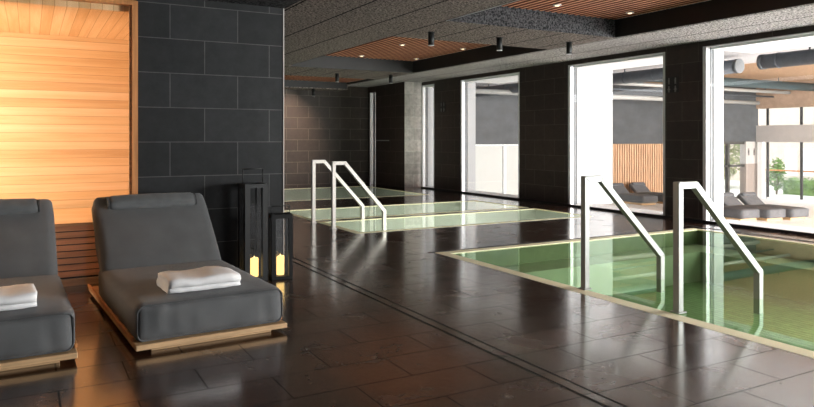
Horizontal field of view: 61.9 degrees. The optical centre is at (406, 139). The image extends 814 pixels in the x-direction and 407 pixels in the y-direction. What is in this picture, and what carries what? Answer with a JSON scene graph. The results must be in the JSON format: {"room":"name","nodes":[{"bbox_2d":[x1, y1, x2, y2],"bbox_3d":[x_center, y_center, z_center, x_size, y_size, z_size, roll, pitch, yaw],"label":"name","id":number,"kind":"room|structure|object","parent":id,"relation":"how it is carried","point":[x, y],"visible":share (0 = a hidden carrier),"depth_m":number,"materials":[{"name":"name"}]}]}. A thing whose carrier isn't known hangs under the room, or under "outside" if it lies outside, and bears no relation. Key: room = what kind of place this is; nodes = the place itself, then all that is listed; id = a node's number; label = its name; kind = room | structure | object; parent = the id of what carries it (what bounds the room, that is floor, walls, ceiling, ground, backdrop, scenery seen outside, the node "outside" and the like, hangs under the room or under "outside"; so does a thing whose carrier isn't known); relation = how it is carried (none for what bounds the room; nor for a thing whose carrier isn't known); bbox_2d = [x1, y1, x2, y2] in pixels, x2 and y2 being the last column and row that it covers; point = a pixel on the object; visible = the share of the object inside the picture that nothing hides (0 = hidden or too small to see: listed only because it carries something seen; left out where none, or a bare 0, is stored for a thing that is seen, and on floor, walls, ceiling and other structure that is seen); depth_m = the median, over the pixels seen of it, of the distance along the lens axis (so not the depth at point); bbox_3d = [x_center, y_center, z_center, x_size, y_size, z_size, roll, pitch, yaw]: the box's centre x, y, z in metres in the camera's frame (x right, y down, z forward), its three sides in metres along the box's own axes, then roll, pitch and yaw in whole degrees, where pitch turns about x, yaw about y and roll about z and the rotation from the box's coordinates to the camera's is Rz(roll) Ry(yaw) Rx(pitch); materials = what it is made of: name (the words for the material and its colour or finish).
{"room":"spa","nodes":[
{"label":"spa","id":0,"kind":"room"},
{"bbox_2d":[0,32,128,208],"bbox_3d":[-5.034,0.000,6.383,5.400,2.500,0.150,0,0,-29],"label":"wall","id":1,"kind":"structure","parent":0,"point":[64,100],"depth_m":7.10,"materials":[{"name":"brown wood"}]},
{"bbox_2d":[0,0,136,39],"bbox_3d":[-4.579,-1.218,5.544,5.380,0.265,1.760,0,0,-29],"label":"ceiling","id":2,"kind":"structure","parent":0,"point":[43,17],"depth_m":6.08,"materials":[{"name":"brown wood"}]},
{"bbox_2d":[137,0,282,273],"bbox_3d":[-6.554,0.005,9.829,6.090,2.490,11.250,0,0,-29],"label":"wall","id":3,"kind":"structure","parent":0,"point":[210,73],"depth_m":6.08,"materials":[{"name":"grey tile"}]},
{"bbox_2d":[65,0,137,193],"bbox_3d":[-4.388,0.030,4.603,4.800,2.440,0.070,0,0,-29],"label":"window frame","id":4,"kind":"structure","parent":3,"relation":"in","point":[133,5],"depth_m":5.73,"materials":[{"name":"brown wood"}]},
{"bbox_2d":[283,8,283,254],"bbox_3d":[-1.162,0.007,6.389,0.010,2.485,0.012,0,0,-29],"label":"trim","id":5,"kind":"structure","parent":3,"relation":"attached to","point":[283,8],"depth_m":6.38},
{"bbox_2d":[207,0,300,7],"bbox_3d":[-1.591,-1.595,0.918,6.110,0.710,9.150,0,0,-29],"label":"ceiling","id":6,"kind":"structure","parent":0,"point":[270,3],"depth_m":6.13,"materials":[{"name":"grey concrete"}]},
{"bbox_2d":[284,79,347,90],"bbox_3d":[-3.039,-1.650,17.874,2.950,0.600,0.600,0,0,-29],"label":"ceiling beam","id":7,"kind":"structure","parent":0,"point":[294,88],"depth_m":18.09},
{"bbox_2d":[284,87,367,186],"bbox_3d":[-3.531,-0.120,18.058,7.190,2.740,0.200,0,0,-29],"label":"wall","id":8,"kind":"structure","parent":0,"point":[329,126],"depth_m":18.65,"materials":[{"name":"brown tile"}]},
{"bbox_2d":[284,55,410,79],"bbox_3d":[-1.594,-1.720,15.273,2.950,0.460,1.850,0,0,-29],"label":"ceiling beam","id":9,"kind":"structure","parent":0,"point":[288,70],"depth_m":15.26,"materials":[{"name":"grey concrete"}]},
{"bbox_2d":[335,73,338,81],"bbox_3d":[-1.569,-1.395,15.259,0.099,0.189,0.099,0,0,-29],"label":"ceiling light","id":10,"kind":"object","parent":9,"relation":"attached to","point":[336,74],"visible":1,"depth_m":15.22,"materials":[{"name":"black metal"}]},
{"bbox_2d":[389,75,392,82],"bbox_3d":[-0.371,-1.395,15.615,0.099,0.189,0.099,0,0,-29],"label":"ceiling light","id":11,"kind":"object","parent":9,"relation":"attached to","point":[390,76],"visible":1,"depth_m":15.58,"materials":[{"name":"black metal"}]},
{"bbox_2d":[368,82,423,188],"bbox_3d":[-0.199,-0.140,18.557,0.880,2.780,2.165,0,0,-29],"label":"wall niche","id":12,"kind":"object","parent":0,"point":[398,105],"visible":0.7,"depth_m":17.69,"materials":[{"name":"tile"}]},
{"bbox_2d":[370,92,374,184],"bbox_3d":[-0.937,-0.040,19.042,0.040,2.580,0.400,0,0,-29],"label":"window","id":13,"kind":"structure","parent":12,"relation":"attached to","point":[373,92],"depth_m":19.00,"materials":[{"name":"silver metal"}]},
{"bbox_2d":[372,92,375,183],"bbox_3d":[-0.649,-0.075,19.419,0.810,2.650,0.019,0,0,-29],"label":"trim","id":14,"kind":"structure","parent":12,"relation":"attached to","point":[375,92],"depth_m":19.25,"materials":[{"name":"white paint"}]},
{"bbox_2d":[284,0,515,66],"bbox_3d":[-0.595,-1.720,7.906,2.460,0.460,20.400,0,0,-29],"label":"ceiling","id":15,"kind":"structure","parent":0,"point":[313,29],"depth_m":8.48,"materials":[{"name":"grey concrete"}]},
{"bbox_2d":[284,75,362,82],"bbox_3d":[-2.477,-1.590,16.831,2.900,0.100,1.700,0,0,-29],"label":"ceiling panel","id":16,"kind":"object","parent":15,"relation":"attached to","point":[286,77],"visible":0.36,"depth_m":17.22,"materials":[{"name":"red wood"}]},
{"bbox_2d":[327,36,488,60],"bbox_3d":[-0.048,-1.800,12.460,2.900,0.100,4.500,0,0,-29],"label":"ceiling panel","id":17,"kind":"object","parent":15,"relation":"attached to","point":[389,47],"visible":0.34,"depth_m":13.16,"materials":[{"name":"red wood"}]},
{"bbox_2d":[446,0,518,20],"bbox_3d":[2.964,-1.494,4.044,0.010,0.016,10.190,0,0,-29],"label":"trim","id":18,"kind":"structure","parent":15,"relation":"attached to","point":[516,0],"depth_m":7.78,"materials":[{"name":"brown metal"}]},
{"bbox_2d":[501,0,707,19],"bbox_3d":[3.459,-1.800,6.149,2.900,0.100,6.980,0,0,-29],"label":"ceiling panel","id":19,"kind":"object","parent":15,"relation":"attached to","point":[609,9],"visible":0.77,"depth_m":8.92,"materials":[{"name":"red wood"}]},
{"bbox_2d":[0,184,813,406],"bbox_3d":[-1.190,1.250,7.576,13.280,0.001,20.400,0,0,-29],"label":"floor","id":20,"kind":"structure","parent":0,"point":[339,346],"depth_m":4.05,"materials":[{"name":"brown tile"}]},
{"bbox_2d":[0,198,77,371],"bbox_3d":[-2.733,0.848,4.386,0.944,0.805,1.923,0,0,-31],"label":"sun lounger","id":21,"kind":"object","parent":20,"relation":"on","point":[43,333],"visible":0.94,"depth_m":4.38,"materials":[{"name":"grey fabric"}]},
{"bbox_2d":[0,283,36,310],"bbox_3d":[-2.372,0.902,3.855,0.466,0.097,0.353,0,0,-32],"label":"folded towel","id":22,"kind":"object","parent":21,"relation":"on","point":[19,296],"visible":1,"depth_m":3.82,"materials":[{"name":"white fabric"}]},
{"bbox_2d":[0,198,38,214],"bbox_3d":[-3.127,0.508,5.046,0.702,0.125,0.127,0,0,-31],"label":"pillow","id":23,"kind":"object","parent":21,"relation":"on","point":[26,206],"depth_m":5.12,"materials":[{"name":"grey fabric"}]},
{"bbox_2d":[0,199,57,278],"bbox_3d":[-3.040,0.813,4.900,0.909,0.704,0.726,0,0,-31],"label":"cushion","id":24,"kind":"object","parent":21,"relation":"on","point":[28,250],"depth_m":4.98,"materials":[{"name":"grey fabric"}]},
{"bbox_2d":[0,274,74,358],"bbox_3d":[-2.622,1.078,4.200,0.937,0.253,1.461,0,0,-31],"label":"seat cushion","id":25,"kind":"object","parent":21,"relation":"on","point":[46,330],"depth_m":3.77,"materials":[{"name":"grey fabric"}]},
{"bbox_2d":[53,207,99,286],"bbox_3d":[-4.556,0.983,5.688,5.160,0.535,1.430,0,0,-29],"label":"bench","id":26,"kind":"object","parent":20,"relation":"on","point":[77,261],"visible":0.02,"depth_m":5.86,"materials":[{"name":"brown wood"}]},
{"bbox_2d":[88,192,286,351],"bbox_3d":[-1.690,0.848,4.975,0.944,0.805,1.923,0,0,-33],"label":"sun lounger","id":27,"kind":"object","parent":20,"relation":"on","point":[138,237],"visible":0.89,"depth_m":4.77,"materials":[{"name":"grey fabric"}]},
{"bbox_2d":[107,192,195,209],"bbox_3d":[-2.105,0.508,5.622,0.702,0.125,0.127,0,0,-33],"label":"pillow","id":28,"kind":"object","parent":27,"relation":"on","point":[151,201],"depth_m":5.58,"materials":[{"name":"grey fabric"}]},
{"bbox_2d":[91,193,220,271],"bbox_3d":[-2.014,0.813,5.479,0.909,0.704,0.726,0,0,-33],"label":"cushion","id":29,"kind":"object","parent":27,"relation":"on","point":[151,230],"depth_m":5.41,"materials":[{"name":"grey fabric"}]},
{"bbox_2d":[98,260,280,341],"bbox_3d":[-1.573,1.078,4.793,0.937,0.253,1.461,0,0,-33],"label":"seat cushion","id":30,"kind":"object","parent":27,"relation":"on","point":[129,294],"depth_m":4.27,"materials":[{"name":"grey fabric"}]},
{"bbox_2d":[157,266,241,293],"bbox_3d":[-1.352,0.902,4.420,0.466,0.096,0.353,0,0,-33],"label":"folded towel","id":31,"kind":"object","parent":27,"relation":"on","point":[208,277],"visible":1,"depth_m":4.32,"materials":[{"name":"white fabric"}]},
{"bbox_2d":[238,168,267,280],"bbox_3d":[-1.379,0.753,6.075,0.205,0.994,0.205,0,0,-31],"label":"lantern","id":32,"kind":"object","parent":20,"relation":"on","point":[261,189],"visible":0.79,"depth_m":6.04,"materials":[{"name":"black metal"}]},
{"bbox_2d":[250,256,257,276],"bbox_3d":[-1.366,1.127,6.071,0.074,0.185,0.074,0,0,-29],"label":"pillar candle","id":33,"kind":"object","parent":32,"relation":"on","point":[253,261],"visible":0.95,"depth_m":6.04,"materials":[{"name":"yellow wax"}]},
{"bbox_2d":[269,205,292,279],"bbox_3d":[-1.146,0.923,6.159,0.190,0.654,0.190,0,0,-20],"label":"lantern","id":34,"kind":"object","parent":20,"relation":"on","point":[288,274],"visible":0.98,"depth_m":6.09,"materials":[{"name":"black metal"}]},
{"bbox_2d":[276,254,283,274],"bbox_3d":[-1.148,1.125,6.152,0.068,0.190,0.068,0,0,-29],"label":"pillar candle","id":35,"kind":"object","parent":34,"relation":"on","point":[280,259],"visible":1,"depth_m":6.12,"materials":[{"name":"yellow wax"}]},
{"bbox_2d":[284,186,427,200],"bbox_3d":[-2.119,1.459,15.909,4.190,0.422,3.410,0,0,-29],"label":"swimming pool","id":36,"kind":"object","parent":20,"relation":"in","point":[323,193],"visible":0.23,"depth_m":15.85,"materials":[{"name":"green liquid"}]},
{"bbox_2d":[284,200,528,220],"bbox_3d":[-0.028,1.489,12.248,4.290,0.482,1.760,0,0,-29],"label":"swimming pool","id":37,"kind":"object","parent":20,"relation":"in","point":[472,205],"visible":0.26,"depth_m":12.21,"materials":[{"name":"green liquid"}]},
{"bbox_2d":[317,208,590,233],"bbox_3d":[0.827,1.489,10.710,4.290,0.482,1.520,0,0,-29],"label":"swimming pool","id":38,"kind":"object","parent":20,"relation":"in","point":[358,226],"visible":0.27,"depth_m":10.68,"materials":[{"name":"green liquid"}]},
{"bbox_2d":[311,160,364,222],"bbox_3d":[-1.062,0.837,10.461,0.886,1.066,0.080,0,0,-29],"label":"pool handrail","id":39,"kind":"object","parent":38,"relation":"attached to","point":[313,162],"visible":0.87,"depth_m":10.27,"materials":[{"name":"metal"}]},
{"bbox_2d":[331,161,385,230],"bbox_3d":[-0.691,0.837,9.752,0.866,1.066,0.080,0,0,-29],"label":"pool handrail","id":40,"kind":"object","parent":38,"relation":"attached to","point":[333,163],"visible":0.93,"depth_m":9.59,"materials":[{"name":"metal"}]},
{"bbox_2d":[284,253,627,406],"bbox_3d":[0.835,1.249,3.438,0.090,0.002,9.200,0,0,-29],"label":"linear drain","id":41,"kind":"object","parent":20,"relation":"on","point":[545,374],"visible":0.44,"depth_m":4.10,"materials":[{"name":"black metal"}]},
{"bbox_2d":[428,228,813,357],"bbox_3d":[3.663,1.549,5.842,4.360,0.602,6.295,0,0,-29],"label":"swimming pool","id":42,"kind":"object","parent":20,"relation":"in","point":[717,281],"visible":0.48,"depth_m":7.97,"materials":[{"name":"green liquid"}]},
{"bbox_2d":[578,175,664,292],"bbox_3d":[1.881,0.837,5.896,0.976,1.066,0.080,0,0,-29],"label":"pool handrail","id":43,"kind":"object","parent":42,"relation":"attached to","point":[660,256],"visible":1,"depth_m":5.76,"materials":[{"name":"metal"}]},
{"bbox_2d":[670,181,762,313],"bbox_3d":[2.362,0.837,5.133,0.996,1.066,0.080,0,0,-29],"label":"pool handrail","id":44,"kind":"object","parent":42,"relation":"attached to","point":[678,187],"visible":1,"depth_m":4.96,"materials":[{"name":"metal"}]},
{"bbox_2d":[684,225,812,241],"bbox_3d":[5.641,1.248,7.081,0.060,0.002,6.900,0,0,-29],"label":"drain","id":45,"kind":"object","parent":20,"relation":"on","point":[684,225],"visible":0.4,"depth_m":8.94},
{"bbox_2d":[476,144,517,145],"bbox_3d":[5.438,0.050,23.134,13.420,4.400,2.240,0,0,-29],"label":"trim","id":46,"kind":"structure","parent":0,"point":[476,144],"depth_m":22.85,"materials":[{"name":"white paint"}]},
{"bbox_2d":[476,146,502,192],"bbox_3d":[2.366,1.225,22.433,1.930,2.050,0.060,0,0,-29],"label":"wall panel","id":47,"kind":"object","parent":46,"relation":"attached to","point":[489,159],"visible":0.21,"depth_m":22.62,"materials":[{"name":"paint"}]},
{"bbox_2d":[503,146,517,194],"bbox_3d":[4.088,1.225,23.390,1.930,2.050,0.060,0,0,-29],"label":"wall panel","id":48,"kind":"object","parent":46,"relation":"attached to","point":[510,153],"visible":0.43,"depth_m":23.05,"materials":[{"name":"paint"}]},
{"bbox_2d":[613,144,662,192],"bbox_3d":[8.914,1.200,26.060,4.100,2.100,0.080,0,0,-29],"label":"wall panel","id":49,"kind":"object","parent":46,"relation":"attached to","point":[631,162],"visible":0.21,"depth_m":26.03,"materials":[{"name":"brown wood"}]},
{"bbox_2d":[724,142,744,198],"bbox_3d":[12.367,1.160,25.817,1.300,2.180,0.120,0,0,-29],"label":"window","id":50,"kind":"structure","parent":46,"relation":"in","point":[727,165],"depth_m":25.64,"materials":[{"name":"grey metal"}]},
{"bbox_2d":[393,6,616,49],"bbox_3d":[1.417,-1.720,9.854,2.950,0.460,1.470,0,0,-29],"label":"ceiling beam","id":51,"kind":"structure","parent":0,"point":[518,27],"depth_m":9.45,"materials":[{"name":"grey concrete"}]},
{"bbox_2d":[428,31,434,45],"bbox_3d":[0.334,-1.395,9.384,0.099,0.189,0.099,0,0,-29],"label":"ceiling light","id":52,"kind":"object","parent":51,"relation":"attached to","point":[431,33],"visible":1,"depth_m":9.35,"materials":[{"name":"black metal"}]},
{"bbox_2d":[496,37,502,50],"bbox_3d":[1.346,-1.395,9.889,0.099,0.189,0.099,0,0,-29],"label":"ceiling light","id":53,"kind":"object","parent":51,"relation":"attached to","point":[499,39],"visible":1,"depth_m":9.85,"materials":[{"name":"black metal"}]},
{"bbox_2d":[566,42,571,54],"bbox_3d":[2.468,-1.395,10.341,0.099,0.189,0.099,0,0,-29],"label":"ceiling light","id":54,"kind":"object","parent":51,"relation":"attached to","point":[568,44],"visible":1,"depth_m":10.31,"materials":[{"name":"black metal"}]},
{"bbox_2d":[348,0,813,86],"bbox_3d":[3.671,-1.720,10.277,1.400,0.460,20.400,0,0,-29],"label":"ceiling beam","id":55,"kind":"structure","parent":0,"point":[798,16],"depth_m":10.40,"materials":[{"name":"grey concrete"}]},
{"bbox_2d":[284,0,813,88],"bbox_3d":[1.142,-1.560,10.359,2.940,0.380,16.600,0,0,-29],"label":"ceiling","id":56,"kind":"structure","parent":55,"relation":"attached to","point":[712,10],"depth_m":11.43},
{"bbox_2d":[476,85,757,143],"bbox_3d":[6.327,-1.000,23.593,15.420,2.300,2.300,0,0,-29],"label":"wall","id":57,"kind":"structure","parent":0,"point":[634,121],"depth_m":25.43,"materials":[{"name":"grey paint"}]},
{"bbox_2d":[422,25,813,219],"bbox_3d":[4.971,-0.140,9.769,0.380,2.780,18.250,0,0,-29],"label":"wall","id":58,"kind":"structure","parent":0,"point":[543,88],"depth_m":13.10,"materials":[{"name":"brown tile"}]},
{"bbox_2d":[422,84,433,187],"bbox_3d":[0.991,-0.070,17.625,1.045,2.680,0.650,0,0,-29],"label":"window","id":59,"kind":"structure","parent":58,"relation":"in","point":[428,90],"depth_m":17.66,"materials":[{"name":"silver metal"}]},
{"bbox_2d":[440,102,444,111],"bbox_3d":[0.877,-0.810,16.732,0.010,0.247,0.247,0,0,-29],"label":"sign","id":60,"kind":"object","parent":58,"relation":"attached to","point":[442,104],"visible":1,"depth_m":16.74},
{"bbox_2d":[461,72,519,197],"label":"window","id":61,"kind":"structure","parent":58,"relation":"in","point":[468,86],"depth_m":16.04,"materials":[{"name":"silver metal"}]},
{"bbox_2d":[568,52,664,215],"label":"window","id":62,"kind":"structure","parent":58,"relation":"in","point":[590,84],"depth_m":12.94,"materials":[{"name":"silver metal"}]},
{"bbox_2d":[421,187,813,235],"bbox_3d":[3.585,1.232,11.831,0.040,0.035,13.200,0,0,-29],"label":"trim","id":63,"kind":"structure","parent":58,"relation":"attached to","point":[546,202],"depth_m":11.18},
{"bbox_2d":[666,76,678,92],"bbox_3d":[4.199,-0.870,10.754,0.010,0.247,0.247,0,0,-29],"label":"sign","id":64,"kind":"object","parent":58,"relation":"attached to","point":[672,83],"visible":1,"depth_m":10.75,"materials":[{"name":"black metal"}]},
{"bbox_2d":[703,31,813,232],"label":"window","id":65,"kind":"structure","parent":58,"relation":"in","point":[713,55],"depth_m":10.27,"materials":[{"name":"silver metal"}]},
{"bbox_2d":[476,46,813,85],"bbox_3d":[6.585,-2.050,12.525,5.120,0.600,21.500,0,0,-29],"label":"ceiling","id":66,"kind":"structure","parent":0,"point":[747,58],"depth_m":14.62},
{"bbox_2d":[476,83,517,96],"bbox_3d":[3.366,-1.578,19.883,0.318,0.414,4.710,0,0,-29],"label":"air duct","id":67,"kind":"object","parent":66,"relation":"hanging from","point":[513,88],"visible":0.2,"depth_m":20.50,"materials":[{"name":"grey metal"}]},
{"bbox_2d":[476,88,759,104],"bbox_3d":[7.603,-1.466,22.758,13.400,0.262,0.150,0,0,-29],"label":"ceiling pipe","id":68,"kind":"object","parent":67,"relation":"hanging from","point":[478,91],"visible":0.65,"depth_m":22.65,"materials":[{"name":"white metal"}]},
{"bbox_2d":[613,59,744,84],"bbox_3d":[6.001,-1.578,15.656,0.307,0.404,3.660,0,0,-29],"label":"air duct","id":69,"kind":"object","parent":66,"relation":"hanging from","point":[736,66],"visible":0.59,"depth_m":15.95,"materials":[{"name":"grey metal"}]},
{"bbox_2d":[756,47,813,69],"bbox_3d":[8.617,-1.598,10.743,0.307,0.404,6.410,0,0,-29],"label":"air duct","id":70,"kind":"object","parent":66,"relation":"hanging from","point":[800,57],"visible":0.95,"depth_m":12.98,"materials":[{"name":"grey metal"}]},
{"bbox_2d":[600,198,813,228],"bbox_3d":[11.150,2.300,15.119,15.620,0.100,21.600,0,0,-29],"label":"floor","id":71,"kind":"structure","parent":0,"point":[808,222],"depth_m":22.57,"materials":[{"name":"beige tile"}]},
{"bbox_2d":[613,183,657,204],"bbox_3d":[7.994,1.917,24.150,0.699,0.666,1.883,0,0,-23],"label":"daybed","id":72,"kind":"object","parent":71,"relation":"on","point":[628,198],"visible":0.76,"depth_m":23.71,"materials":[{"name":"grey fabric"}]},
{"bbox_2d":[613,183,623,185],"bbox_3d":[7.691,1.646,24.860,0.579,0.124,0.133,0,0,-23],"label":"pillow","id":73,"kind":"object","parent":72,"relation":"on","point":[614,184],"depth_m":24.83,"materials":[{"name":"grey fabric"}]},
{"bbox_2d":[613,186,628,193],"bbox_3d":[7.750,1.891,24.721,0.660,0.541,0.641,0,0,-23],"label":"cushion","id":74,"kind":"object","parent":72,"relation":"on","point":[618,189],"depth_m":24.66,"materials":[{"name":"grey fabric"}]},
{"bbox_2d":[618,193,657,202],"bbox_3d":[8.094,2.050,23.913,0.699,0.279,1.369,0,0,-23],"label":"seat cushion","id":75,"kind":"object","parent":72,"relation":"on","point":[626,197],"depth_m":23.47,"materials":[{"name":"grey fabric"}]},
{"bbox_2d":[629,182,662,203],"bbox_3d":[8.955,1.917,24.684,0.699,0.666,1.883,0,0,-23],"label":"daybed","id":76,"kind":"object","parent":71,"relation":"on","point":[637,187],"visible":0.61,"depth_m":25.11,"materials":[{"name":"grey fabric"}]},
{"bbox_2d":[631,182,644,184],"bbox_3d":[8.653,1.646,25.395,0.579,0.124,0.133,0,0,-23],"label":"pillow","id":77,"kind":"object","parent":76,"relation":"on","point":[633,183],"depth_m":25.33,"materials":[{"name":"grey fabric"}]},
{"bbox_2d":[629,183,650,193],"bbox_3d":[8.712,1.891,25.255,0.660,0.541,0.641,0,0,-23],"label":"cushion","id":78,"kind":"object","parent":76,"relation":"on","point":[639,188],"depth_m":25.22,"materials":[{"name":"grey fabric"}]},
{"bbox_2d":[639,192,662,201],"bbox_3d":[9.056,2.050,24.448,0.699,0.279,1.369,0,0,-23],"label":"seat cushion","id":79,"kind":"object","parent":76,"relation":"on","point":[660,195],"depth_m":24.18,"materials":[{"name":"grey fabric"}]},
{"bbox_2d":[724,205,758,220],"bbox_3d":[9.122,1.917,19.573,0.699,0.666,1.883,0,0,-24],"label":"daybed","id":80,"kind":"object","parent":71,"relation":"on","point":[730,212],"visible":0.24,"depth_m":18.81,"materials":[{"name":"grey fabric"}]},
{"bbox_2d":[724,192,785,220],"bbox_3d":[9.897,1.917,19.661,0.699,0.666,1.883,0,0,-24],"label":"daybed","id":81,"kind":"object","parent":71,"relation":"on","point":[765,213],"visible":0.51,"depth_m":18.95,"materials":[{"name":"grey fabric"}]},
{"bbox_2d":[724,192,734,196],"bbox_3d":[9.583,1.646,20.366,0.579,0.124,0.133,0,0,-24],"label":"pillow","id":82,"kind":"object","parent":81,"relation":"on","point":[729,194],"depth_m":20.35,"materials":[{"name":"grey fabric"}]},
{"bbox_2d":[724,196,742,205],"bbox_3d":[9.644,1.891,20.228,0.660,0.541,0.641,0,0,-24],"label":"cushion","id":83,"kind":"object","parent":81,"relation":"on","point":[728,200],"depth_m":20.15,"materials":[{"name":"grey fabric"}]},
{"bbox_2d":[733,205,785,218],"bbox_3d":[10.002,2.050,19.426,0.699,0.279,1.369,0,0,-24],"label":"seat cushion","id":84,"kind":"object","parent":81,"relation":"on","point":[764,212],"depth_m":18.87,"materials":[{"name":"grey fabric"}]},
{"bbox_2d":[758,142,763,198],"bbox_3d":[13.599,1.170,26.090,0.120,2.160,0.200,0,0,-29],"label":"column","id":85,"kind":"structure","parent":71,"relation":"on","point":[760,144],"depth_m":26.01,"materials":[{"name":"paint"}]},
{"bbox_2d":[737,192,808,219],"bbox_3d":[10.659,1.917,19.855,0.699,0.666,1.883,0,0,-24],"label":"daybed","id":86,"kind":"object","parent":71,"relation":"on","point":[747,198],"visible":0.64,"depth_m":19.46,"materials":[{"name":"grey fabric"}]},
{"bbox_2d":[741,192,756,195],"bbox_3d":[10.344,1.646,20.560,0.579,0.124,0.133,0,0,-24],"label":"pillow","id":87,"kind":"object","parent":86,"relation":"on","point":[743,193],"depth_m":20.50,"materials":[{"name":"grey fabric"}]},
{"bbox_2d":[737,193,763,204],"bbox_3d":[10.406,1.891,20.422,0.660,0.541,0.641,0,0,-24],"label":"cushion","id":88,"kind":"object","parent":86,"relation":"on","point":[746,198],"depth_m":20.39,"materials":[{"name":"grey fabric"}]},
{"bbox_2d":[755,204,808,217],"bbox_3d":[10.764,2.050,19.621,0.699,0.279,1.369,0,0,-24],"label":"seat cushion","id":89,"kind":"object","parent":86,"relation":"on","point":[791,211],"depth_m":19.05,"materials":[{"name":"grey fabric"}]},
{"bbox_2d":[644,63,813,83],"bbox_3d":[13.372,-2.165,16.154,10.170,0.070,21.050,0,0,-29],"label":"ceiling","id":90,"kind":"structure","parent":0,"point":[751,71],"depth_m":22.15,"materials":[{"name":"brown wood"}]},
{"bbox_2d":[648,77,813,90],"bbox_3d":[8.060,-1.903,20.495,14.800,0.386,0.280,0,0,-29],"label":"ceiling pipe","id":91,"kind":"object","parent":90,"relation":"hanging from","point":[733,82],"visible":0.21,"depth_m":22.53,"materials":[{"name":"grey metal"}]},
{"bbox_3d":[6.824,-1.949,21.690,0.297,0.394,4.910,0,0,-29],"label":"air duct","id":92,"kind":"object","parent":90,"relation":"hanging from","visible":0},
{"bbox_2d":[613,85,773,97],"bbox_3d":[9.643,-1.669,23.205,9.400,0.177,0.060,0,0,-29],"label":"ceiling pipe","id":93,"kind":"object","parent":92,"relation":"hanging from","point":[619,88],"visible":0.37,"depth_m":22.46,"materials":[{"name":"grey metal"}]},
{"bbox_2d":[617,83,790,93],"bbox_3d":[9.934,-1.787,22.680,9.400,0.234,0.120,0,0,-29],"label":"ceiling pipe","id":94,"kind":"object","parent":92,"relation":"hanging from","point":[628,84],"visible":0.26,"depth_m":23.45,"materials":[{"name":"white metal"}]},
{"bbox_2d":[740,142,756,195],"bbox_3d":[13.236,1.160,26.311,0.700,2.180,0.260,0,0,-29],"label":"pillar","id":95,"kind":"structure","parent":0,"point":[748,174],"depth_m":26.16,"materials":[{"name":"white paint"}]},
{"bbox_2d":[756,80,813,141],"bbox_3d":[18.336,-1.080,17.854,0.300,2.340,19.400,0,0,-29],"label":"beam","id":96,"kind":"structure","parent":0,"point":[764,133],"depth_m":25.20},
{"bbox_2d":[766,107,813,201],"bbox_3d":[18.360,0.525,17.810,0.160,3.450,19.300,0,0,-29],"label":"window","id":97,"kind":"structure","parent":96,"relation":"attached to","point":[801,108],"depth_m":25.07,"materials":[{"name":"glass"},{"name":"dark metal"}]},
{"label":"outside","id":98,"kind":"structure","parent":0,"visible":0},
{"bbox_2d":[724,177,813,199],"bbox_3d":[26.430,2.460,37.567,37.300,0.180,60.000,0,0,-29],"label":"ground","id":99,"kind":"structure","parent":98,"point":[734,184],"depth_m":30.54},
{"bbox_2d":[724,144,757,179],"bbox_3d":[15.401,0.540,34.047,4.135,3.679,4.181,0,0,-29],"label":"tree","id":100,"kind":"object","parent":99,"relation":"on","point":[733,150],"visible":0.09,"depth_m":33.21,"materials":[{"name":"green plant"}]},
{"bbox_2d":[730,107,813,182],"bbox_3d":[25.784,-2.130,28.056,0.470,9.000,28.000,0,0,-29],"label":"sky","id":101,"kind":"structure","parent":99,"relation":"on","point":[789,151],"depth_m":36.81,"materials":[{"name":"white paint"}]},
{"bbox_2d":[769,157,787,194],"bbox_3d":[16.039,1.556,29.443,0.820,1.637,0.814,0,0,-29],"label":"tree","id":102,"kind":"object","parent":99,"relation":"on","point":[777,175],"visible":0.91,"depth_m":29.34,"materials":[{"name":"green plant"}]},
{"bbox_2d":[765,169,813,172],"bbox_3d":[17.627,1.800,23.866,0.060,1.140,10.600,0,0,-29],"label":"terrace railing","id":103,"kind":"object","parent":99,"relation":"on","point":[765,169],"visible":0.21,"depth_m":27.54,"materials":[{"name":"red wood"}]},
{"bbox_2d":[782,176,813,195],"bbox_3d":[19.064,1.998,25.799,1.108,0.859,9.640,0,0,-29],"label":"clipped hedge","id":104,"kind":"object","parent":99,"relation":"on","point":[791,186],"visible":0.86,"depth_m":29.23,"materials":[{"name":"green plant"}]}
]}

